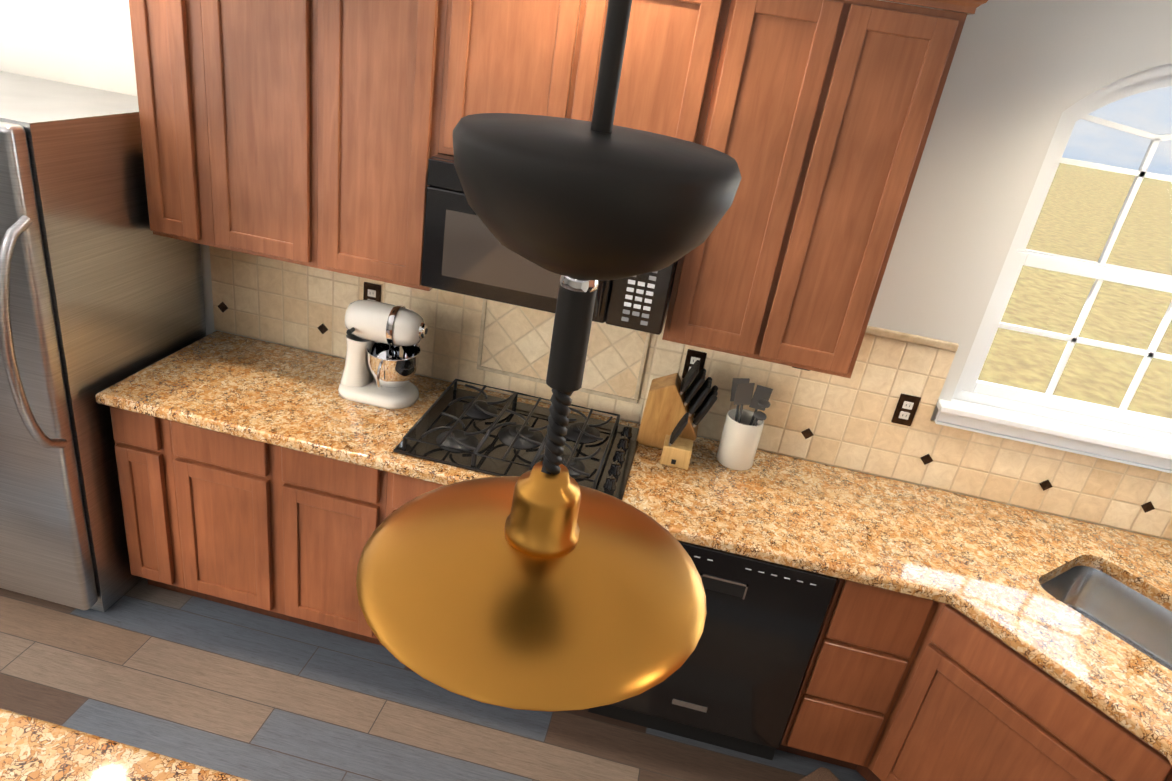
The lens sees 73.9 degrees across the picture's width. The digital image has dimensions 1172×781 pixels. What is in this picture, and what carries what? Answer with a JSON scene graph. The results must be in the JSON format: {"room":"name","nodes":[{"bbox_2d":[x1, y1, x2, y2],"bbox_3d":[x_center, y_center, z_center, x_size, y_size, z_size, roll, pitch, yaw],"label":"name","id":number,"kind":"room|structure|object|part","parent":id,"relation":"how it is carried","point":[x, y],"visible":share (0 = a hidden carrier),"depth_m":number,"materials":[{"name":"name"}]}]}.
{"room":"kitchen","nodes":[
{"label":"kitchen","id":0,"kind":"room"},
{"bbox_2d":[0,578,866,780],"bbox_3d":[-2.363,1.809,0.827,8.320,0.100,6.520,12,25,6],"label":"floor","id":1,"kind":"structure","parent":0,"point":[142,663],"depth_m":2.71,"materials":[{"name":"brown wood"}]},
{"bbox_2d":[0,71,205,611],"bbox_3d":[-2.072,-0.147,2.823,0.934,1.770,0.916,12,25,6],"label":"refrigerator","id":2,"kind":"object","parent":1,"relation":"on","point":[101,286],"visible":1,"depth_m":2.59,"materials":[{"name":"silver metal"}]},
{"bbox_2d":[0,708,250,780],"bbox_3d":[-0.759,1.330,1.177,1.365,0.925,1.015,12,25,6],"label":"kitchen island","id":3,"kind":"object","parent":1,"relation":"on","point":[33,749],"visible":1,"depth_m":1.43,"materials":[{"name":"beige stone"}]},
{"bbox_2d":[95,0,1171,780],"bbox_3d":[0.155,0.392,1.593,3.873,2.515,2.746,12,25,6],"label":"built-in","id":4,"kind":"object","parent":1,"relation":"on","point":[303,180],"visible":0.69,"depth_m":2.49,"materials":[{"name":"brown wood"}]},
{"bbox_2d":[363,281,381,313],"bbox_3d":[-0.820,-0.354,2.981,0.070,0.116,0.008,12,25,6],"label":"outlet","id":5,"kind":"object","parent":4,"relation":"attached to","point":[372,290],"depth_m":2.97,"materials":[{"name":"brown plastic"}]},
{"bbox_2d":[338,300,427,408],"bbox_3d":[-0.733,-0.141,2.797,0.313,0.358,0.238,12,25,6],"label":"stand mixer","id":6,"kind":"object","parent":4,"relation":"on","point":[383,352],"visible":1,"depth_m":2.77,"materials":[{"name":"white metal"}]},
{"bbox_3d":[-0.131,-1.303,2.216,2.463,0.095,0.390,12,25,6],"label":"crown moulding","id":7,"kind":"part","parent":4,"relation":"part of","materials":[{"name":"brown wood"}]},
{"bbox_2d":[421,142,695,334],"bbox_3d":[-0.087,-0.502,2.526,0.783,0.406,0.451,12,25,6],"label":"microwave","id":8,"kind":"object","parent":4,"relation":"in","point":[461,255],"depth_m":2.40,"materials":[{"name":"black metal"}]},
{"bbox_3d":[-0.091,-0.165,2.910,0.637,0.332,0.009,12,25,6],"label":"backsplash diagonal panel","id":9,"kind":"part","parent":4,"relation":"part of","materials":[{"name":"tile"}]},
{"bbox_2d":[95,330,1171,780],"bbox_3d":[0.187,0.541,2.152,3.872,0.046,1.844,12,25,6],"label":"countertop","id":10,"kind":"structure","parent":4,"relation":"on","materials":[{"name":"beige stone"}]},
{"bbox_2d":[660,412,692,469],"bbox_3d":[0.327,0.169,2.715,0.100,0.180,0.091,12,25,6],"label":"knife block","id":11,"kind":"object","parent":4,"relation":"on","point":[677,451],"visible":1,"depth_m":2.70,"materials":[{"name":"brown wood"}]},
{"bbox_2d":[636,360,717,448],"bbox_3d":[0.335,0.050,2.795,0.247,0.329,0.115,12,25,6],"label":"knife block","id":12,"kind":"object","parent":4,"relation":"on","point":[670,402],"visible":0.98,"depth_m":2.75,"materials":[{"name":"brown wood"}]},
{"bbox_2d":[681,349,706,381],"bbox_3d":[0.394,-0.091,2.841,0.070,0.116,0.008,12,25,6],"label":"outlet","id":13,"kind":"object","parent":4,"relation":"attached to","point":[689,357],"depth_m":2.83,"materials":[{"name":"brown plastic"}]},
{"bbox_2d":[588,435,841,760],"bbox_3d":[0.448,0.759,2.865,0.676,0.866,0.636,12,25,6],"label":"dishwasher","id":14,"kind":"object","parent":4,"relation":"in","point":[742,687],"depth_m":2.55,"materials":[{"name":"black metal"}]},
{"bbox_2d":[716,378,772,470],"bbox_3d":[0.559,0.111,2.741,0.148,0.329,0.168,12,25,6],"label":"utensil crock","id":15,"kind":"object","parent":4,"relation":"on","point":[740,438],"visible":1,"depth_m":2.73,"materials":[{"name":"beige ceramic"}]},
{"bbox_2d":[891,393,921,426],"bbox_3d":[1.132,0.070,2.756,0.070,0.116,0.008,12,25,6],"label":"outlet","id":16,"kind":"object","parent":4,"relation":"attached to","point":[906,408],"depth_m":2.76,"materials":[{"name":"brown plastic"}]},
{"bbox_2d":[840,538,1171,780],"bbox_3d":[1.550,1.093,2.534,1.077,0.868,1.077,12,25,6],"label":"sink cabinet","id":17,"kind":"object","parent":4,"relation":"in","point":[967,704],"depth_m":2.32,"materials":[{"name":"wood"}]},
{"bbox_2d":[799,767,839,780],"bbox_3d":[0.896,1.569,2.313,0.510,0.014,0.920,-9,31,-34],"label":"chair","id":18,"kind":"object","parent":1,"relation":"on","point":[822,774],"visible":1,"depth_m":2.73,"materials":[{"name":"brown wood"}]},
{"bbox_2d":[0,0,1171,540],"bbox_3d":[-1.477,-0.701,3.075,8.160,2.740,0.160,12,25,6],"label":"wall","id":19,"kind":"structure","parent":0,"point":[1022,74],"depth_m":2.45,"materials":[{"name":"white paint"}]},
{"bbox_2d":[935,399,1171,473],"bbox_3d":[1.702,0.173,2.685,0.980,0.082,0.094,12,25,6],"label":"window sill","id":20,"kind":"structure","parent":19,"relation":"attached to","point":[1067,436],"depth_m":2.67,"materials":[{"name":"white"}]},
{"bbox_2d":[952,62,1171,443],"bbox_3d":[1.811,-0.428,2.501,0.886,1.184,0.090,12,25,6],"label":"window","id":21,"kind":"structure","parent":19,"relation":"in","point":[972,388],"depth_m":2.56,"materials":[{"name":"white"}]},
{"bbox_3d":[-1.951,-0.730,-0.376,8.320,0.100,6.520,12,25,6],"label":"ceiling","id":22,"kind":"structure","parent":0,"visible":0},
{"bbox_2d":[356,0,741,711],"bbox_3d":[0.017,-0.196,0.401,0.246,0.942,0.246,12,25,6],"label":"pendant light","id":23,"kind":"object","parent":22,"relation":"hanging from","point":[548,584],"visible":1,"depth_m":0.47,"materials":[{"name":"gold metal"}]},
{"label":"outside","id":24,"kind":"structure","parent":0,"visible":0},
{"bbox_2d":[978,163,1171,418],"bbox_3d":[50.222,14.685,-1.148,140.000,0.200,160.000,12,25,6],"label":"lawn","id":25,"kind":"structure","parent":24,"point":[1130,248],"depth_m":22.88,"materials":[{"name":"beige sand"}]}
]}

